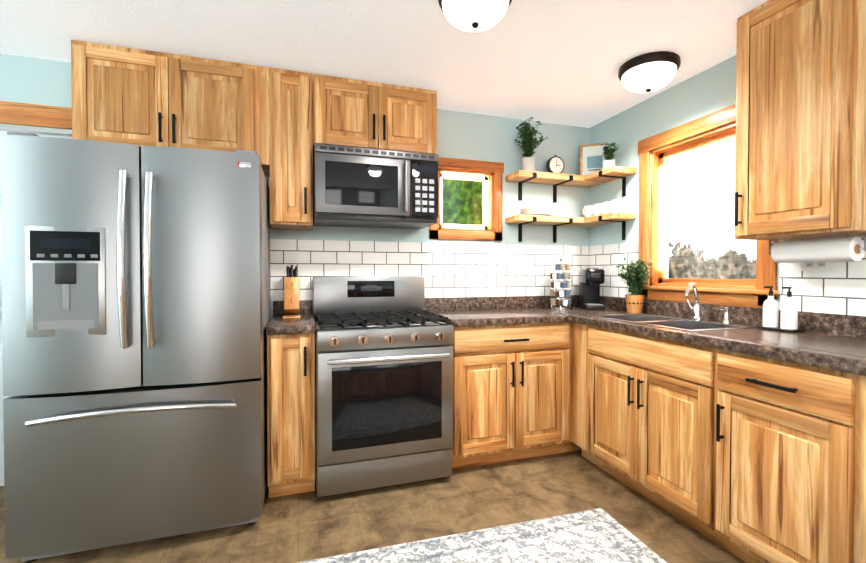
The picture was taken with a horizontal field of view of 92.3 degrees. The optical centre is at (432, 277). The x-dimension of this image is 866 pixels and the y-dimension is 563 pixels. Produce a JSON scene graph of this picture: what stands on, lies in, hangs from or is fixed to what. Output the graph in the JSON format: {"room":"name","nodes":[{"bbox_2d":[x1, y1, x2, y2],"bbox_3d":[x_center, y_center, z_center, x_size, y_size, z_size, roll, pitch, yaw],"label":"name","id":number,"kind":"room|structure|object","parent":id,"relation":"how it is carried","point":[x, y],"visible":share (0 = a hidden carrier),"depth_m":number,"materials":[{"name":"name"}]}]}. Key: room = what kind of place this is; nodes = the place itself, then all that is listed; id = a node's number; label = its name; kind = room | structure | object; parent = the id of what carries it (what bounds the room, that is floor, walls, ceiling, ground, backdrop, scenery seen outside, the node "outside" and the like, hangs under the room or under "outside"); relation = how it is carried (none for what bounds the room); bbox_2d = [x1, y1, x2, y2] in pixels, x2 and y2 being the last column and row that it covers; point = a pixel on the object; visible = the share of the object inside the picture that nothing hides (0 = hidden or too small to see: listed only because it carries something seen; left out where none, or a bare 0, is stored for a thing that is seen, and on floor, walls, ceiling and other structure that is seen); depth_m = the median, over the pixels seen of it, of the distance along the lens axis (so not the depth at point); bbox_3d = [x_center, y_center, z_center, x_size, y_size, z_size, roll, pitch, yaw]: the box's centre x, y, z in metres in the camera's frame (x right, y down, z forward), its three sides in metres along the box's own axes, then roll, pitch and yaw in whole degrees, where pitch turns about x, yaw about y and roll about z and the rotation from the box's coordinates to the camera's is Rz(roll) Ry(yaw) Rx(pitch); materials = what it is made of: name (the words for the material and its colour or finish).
{"room":"kitchen","nodes":[
{"label":"kitchen","id":0,"kind":"room"},
{"bbox_2d":[0,54,588,317],"bbox_3d":[-1.152,-0.030,2.778,5.425,2.420,0.160,0,1,-18],"label":"wall","id":1,"kind":"structure","parent":0,"point":[460,135],"depth_m":3.18,"materials":[{"name":"teal"}]},
{"bbox_2d":[0,101,71,485],"bbox_3d":[-2.431,0.108,2.346,1.235,2.155,0.208,0,1,-18],"label":"door frame","id":2,"kind":"structure","parent":1,"relation":"attached to","point":[28,114],"depth_m":2.33,"materials":[{"name":"brown wood"}]},
{"bbox_2d":[71,40,269,176],"bbox_3d":[-1.435,-0.935,2.388,0.936,0.560,0.380,0,1,-18],"label":"upper cabinet","id":3,"kind":"object","parent":1,"relation":"attached to","point":[131,96],"visible":0.81,"depth_m":2.23,"materials":[{"name":"brown wood"}]},
{"bbox_2d":[269,67,312,229],"bbox_3d":[-0.873,-0.768,2.570,0.240,0.900,0.380,0,1,-18],"label":"upper cabinet","id":4,"kind":"object","parent":1,"relation":"attached to","point":[291,149],"visible":1,"depth_m":2.42,"materials":[{"name":"brown wood"}]},
{"bbox_2d":[312,74,436,153],"bbox_3d":[-0.386,-1.006,2.723,0.775,0.428,0.380,0,1,-18],"label":"upper cabinet","id":5,"kind":"object","parent":1,"relation":"attached to","point":[357,113],"visible":0.9,"depth_m":2.56,"materials":[{"name":"brown wood"}]},
{"bbox_2d":[313,143,437,228],"bbox_3d":[-0.378,-0.568,2.688,0.758,0.438,0.459,0,1,-18],"label":"microwave","id":6,"kind":"object","parent":5,"relation":"attached to","point":[366,187],"visible":1,"depth_m":2.52,"materials":[{"name":"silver metal"}]},
{"bbox_2d":[270,239,588,300],"bbox_3d":[-0.327,-0.055,2.953,3.425,0.405,0.006,0,1,-18],"label":"wall tile","id":7,"kind":"structure","parent":1,"relation":"attached to","point":[448,270],"depth_m":3.07,"materials":[{"name":"white tile"}]},
{"bbox_2d":[429,157,503,240],"bbox_3d":[0.239,-0.587,3.173,0.610,0.603,0.122,0,1,-18],"label":"window","id":8,"kind":"structure","parent":1,"relation":"in","point":[439,230],"depth_m":3.17,"materials":[{"name":"brown wood"}]},
{"bbox_2d":[505,166,636,242],"bbox_3d":[1.010,-0.536,3.104,0.776,0.507,0.516,0,1,-18],"label":"corner shelves","id":9,"kind":"object","parent":1,"relation":"attached to","point":[599,177],"visible":1,"depth_m":3.13,"materials":[{"name":"brown wood"}]},
{"bbox_2d":[515,117,547,170],"bbox_3d":[0.746,-0.994,3.157,0.248,0.402,0.228,0,1,-18],"label":"potted plant","id":10,"kind":"object","parent":9,"relation":"on","point":[528,162],"visible":0.98,"depth_m":3.14,"materials":[{"name":"green plant"}]},
{"bbox_2d":[521,207,551,215],"bbox_3d":[0.790,-0.498,3.189,0.230,0.060,0.230,0,1,-18],"label":"plate","id":11,"kind":"object","parent":9,"relation":"on","point":[543,211],"visible":0.77,"depth_m":3.09,"materials":[{"name":"white ceramic"}]},
{"bbox_2d":[546,155,563,172],"bbox_3d":[0.957,-0.879,3.253,0.144,0.171,0.040,0,1,-18],"label":"clock","id":12,"kind":"object","parent":9,"relation":"on","point":[555,164],"visible":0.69,"depth_m":3.23,"materials":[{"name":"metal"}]},
{"bbox_2d":[580,143,605,174],"bbox_3d":[1.284,-0.932,3.301,0.215,0.274,0.049,0,1,20],"label":"framed picture","id":13,"kind":"object","parent":9,"relation":"on","point":[592,158],"visible":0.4,"depth_m":3.31,"materials":[{"name":"brown wood"}]},
{"bbox_2d":[582,200,622,216],"bbox_3d":[1.278,-0.517,3.158,0.116,0.098,0.370,0,1,-18],"label":"dishes","id":14,"kind":"object","parent":9,"relation":"on","point":[606,207],"visible":0.71,"depth_m":3.10,"materials":[{"name":"white ceramic"}]},
{"bbox_2d":[601,142,618,168],"bbox_3d":[1.304,-0.903,3.082,0.128,0.223,0.124,0,1,-18],"label":"potted plant","id":15,"kind":"object","parent":9,"relation":"on","point":[609,154],"visible":0.9,"depth_m":3.07,"materials":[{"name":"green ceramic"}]},
{"bbox_2d":[0,450,745,562],"bbox_3d":[-0.303,1.275,0.138,5.425,0.120,5.740,0,1,-18],"label":"floor","id":16,"kind":"structure","parent":0,"point":[301,527],"depth_m":2.06,"materials":[{"name":"tile"}]},
{"bbox_2d":[0,131,270,562],"bbox_3d":[-1.370,0.296,2.134,0.955,1.785,0.873,0,1,-18],"label":"refrigerator","id":17,"kind":"object","parent":16,"relation":"on","point":[136,306],"visible":1,"depth_m":1.77,"materials":[{"name":"grey metal"}]},
{"bbox_2d":[267,333,314,497],"bbox_3d":[-0.832,0.737,2.461,0.240,0.893,0.650,0,1,-18],"label":"base cabinet","id":18,"kind":"object","parent":16,"relation":"on","point":[291,412],"visible":0.98,"depth_m":2.19,"materials":[{"name":"brown wood"}]},
{"bbox_2d":[313,276,453,496],"bbox_3d":[-0.331,0.588,2.556,0.760,1.190,0.719,0,1,-18],"label":"range","id":19,"kind":"object","parent":16,"relation":"on","point":[383,382],"visible":1,"depth_m":2.29,"materials":[{"name":"silver metal"}]},
{"bbox_2d":[298,508,666,562],"bbox_3d":[0.334,1.196,1.207,1.571,0.008,1.552,0,1,-18],"label":"rug","id":20,"kind":"object","parent":16,"relation":"on","point":[599,535],"visible":1,"depth_m":1.83,"materials":[{"name":"white fabric"}]},
{"bbox_2d":[451,322,571,469],"bbox_3d":[0.404,0.732,2.874,0.818,0.892,0.617,0,1,-18],"label":"base cabinet","id":21,"kind":"object","parent":16,"relation":"on","point":[512,392],"depth_m":2.58,"materials":[{"name":"brown wood"}]},
{"bbox_2d":[571,362,580,450],"bbox_3d":[1.094,0.729,3.095,0.630,0.892,0.617,0,1,-18],"label":"base cabinet","id":22,"kind":"object","parent":16,"relation":"on","point":[574,447],"depth_m":2.74,"materials":[{"name":"brown wood"}]},
{"bbox_2d":[572,322,865,562],"bbox_3d":[1.490,0.746,1.827,0.650,0.893,2.078,0,1,-18],"label":"base cabinet","id":23,"kind":"object","parent":16,"relation":"on","point":[746,458],"visible":1,"depth_m":1.71,"materials":[{"name":"brown wood"}]},
{"bbox_3d":[0.866,0.768,0.165,2.851,0.893,0.625,0,1,-18],"label":"base cabinet","id":24,"kind":"object","parent":16,"relation":"on","visible":0},
{"bbox_2d":[266,300,315,334],"bbox_3d":[-0.833,0.221,2.460,0.247,0.135,0.625,0,1,-18],"label":"countertop","id":25,"kind":"structure","parent":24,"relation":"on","point":[277,325],"depth_m":2.30,"materials":[{"name":"stone"}]},
{"bbox_2d":[283,265,299,318],"bbox_3d":[-0.879,0.078,2.591,0.100,0.324,0.234,0,1,-18],"label":"knife block","id":26,"kind":"object","parent":25,"relation":"on","point":[291,295],"visible":1,"depth_m":2.57,"materials":[{"name":"brown wood"}]},
{"bbox_2d":[425,296,565,326],"bbox_3d":[0.391,0.216,2.852,0.792,0.135,0.625,0,1,-18],"label":"countertop","id":27,"kind":"structure","parent":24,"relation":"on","point":[507,310],"depth_m":3.02,"materials":[{"name":"stone"}]},
{"bbox_2d":[574,295,624,298],"bbox_3d":[1.101,0.213,3.066,0.390,0.135,0.650,0,1,-18],"label":"countertop","id":28,"kind":"structure","parent":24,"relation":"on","point":[575,296],"depth_m":3.25,"materials":[{"name":"stone"}]},
{"bbox_2d":[549,258,571,308],"bbox_3d":[0.975,0.040,3.176,0.170,0.385,0.170,0,1,-18],"label":"pod carousel","id":29,"kind":"object","parent":28,"relation":"on","point":[560,292],"visible":1,"depth_m":3.12,"materials":[{"name":"silver metal"}]},
{"bbox_2d":[579,267,604,309],"bbox_3d":[1.222,0.076,3.201,0.136,0.312,0.260,0,1,7],"label":"coffee maker","id":30,"kind":"object","parent":28,"relation":"on","point":[591,279],"visible":1,"depth_m":3.20,"materials":[{"name":"black plastic"}]},
{"bbox_2d":[616,258,652,312],"bbox_3d":[1.368,0.045,2.856,0.231,0.383,0.279,0,1,-18],"label":"potted plant","id":31,"kind":"object","parent":28,"relation":"on","point":[634,275],"visible":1,"depth_m":2.83,"materials":[{"name":"green plant"}]},
{"bbox_2d":[550,295,865,375],"bbox_3d":[1.504,0.231,1.747,0.655,0.135,3.410,0,1,-18],"label":"countertop","id":32,"kind":"structure","parent":24,"relation":"on","point":[836,342],"depth_m":1.85,"materials":[{"name":"stone"}]},
{"bbox_2d":[588,283,755,330],"bbox_3d":[1.318,0.227,2.369,0.464,0.406,0.734,0,1,-18],"label":"sink","id":33,"kind":"object","parent":32,"relation":"in","point":[685,324],"visible":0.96,"depth_m":2.37,"materials":[{"name":"silver metal"}]},
{"bbox_2d":[756,286,804,331],"bbox_3d":[1.660,0.144,1.989,0.090,0.208,0.160,0,1,-18],"label":"soap bottles","id":34,"kind":"object","parent":32,"relation":"on","point":[789,315],"visible":0.98,"depth_m":1.96,"materials":[{"name":"white plastic"}]},
{"bbox_2d":[0,0,767,127],"bbox_3d":[-0.303,-1.265,0.104,5.425,0.120,5.740,0,1,-18],"label":"ceiling","id":35,"kind":"structure","parent":0,"point":[561,62],"depth_m":2.16,"materials":[{"name":"white paint"}]},
{"bbox_2d":[438,0,511,31],"bbox_3d":[0.180,-1.146,1.772,0.322,0.158,0.322,0,1,-18],"label":"ceiling light","id":36,"kind":"object","parent":35,"relation":"attached to","point":[473,15],"visible":1,"depth_m":1.73,"materials":[{"name":"white glass"}]},
{"bbox_2d":[618,51,680,92],"bbox_3d":[1.248,-1.155,2.407,0.322,0.158,0.322,0,1,-18],"label":"ceiling light","id":37,"kind":"object","parent":35,"relation":"attached to","point":[649,72],"visible":1,"depth_m":2.31,"materials":[{"name":"white glass"}]},
{"bbox_2d":[589,55,854,315],"bbox_3d":[2.229,-0.005,0.847,0.160,2.420,5.580,0,1,-18],"label":"wall","id":38,"kind":"structure","parent":0,"point":[707,91],"depth_m":2.92,"materials":[{"name":"teal"}]},
{"bbox_2d":[638,104,778,307],"bbox_3d":[1.633,-0.404,2.530,0.148,1.113,0.920,0,1,-18],"label":"window","id":39,"kind":"structure","parent":38,"relation":"in","point":[653,236],"depth_m":2.63,"materials":[{"name":"brown wood"}]},
{"bbox_2d":[589,235,865,315],"bbox_3d":[2.049,-0.031,1.130,0.006,0.405,4.910,0,1,-18],"label":"wall tile","id":40,"kind":"structure","parent":38,"relation":"attached to","point":[839,288],"depth_m":1.97,"materials":[{"name":"white tile"}]},
{"bbox_2d":[801,262,830,270],"bbox_3d":[1.782,-0.069,1.937,0.007,0.072,0.116,0,1,-18],"label":"electrical outlet plate","id":41,"kind":"object","parent":40,"relation":"attached to","point":[815,266],"visible":0.56,"depth_m":1.93,"materials":[{"name":"white plastic"}]},
{"bbox_2d":[735,0,865,240],"bbox_3d":[1.635,-0.703,1.797,0.380,1.041,0.450,0,1,-18],"label":"upper cabinet","id":42,"kind":"object","parent":38,"relation":"attached to","point":[800,165],"visible":1,"depth_m":1.70,"materials":[{"name":"brown wood"}]},
{"bbox_2d":[764,233,865,262],"bbox_3d":[1.667,-0.125,1.815,0.100,0.112,0.374,0,1,-18],"label":"paper towel holder","id":43,"kind":"object","parent":42,"relation":"attached to","point":[848,249],"visible":1,"depth_m":1.77,"materials":[{"name":"white paper"}]},
{"label":"outside","id":44,"kind":"structure","parent":0,"visible":0},
{"bbox_2d":[0,179,481,224],"bbox_3d":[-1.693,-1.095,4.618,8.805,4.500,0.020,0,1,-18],"label":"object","id":45,"kind":"structure","parent":44,"point":[477,189],"depth_m":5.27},
{"bbox_2d":[668,137,756,278],"bbox_3d":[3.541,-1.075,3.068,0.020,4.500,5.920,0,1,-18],"label":"window pane","id":46,"kind":"structure","parent":44,"point":[725,230],"depth_m":4.62,"materials":[{"name":"clear glass"}]}
]}

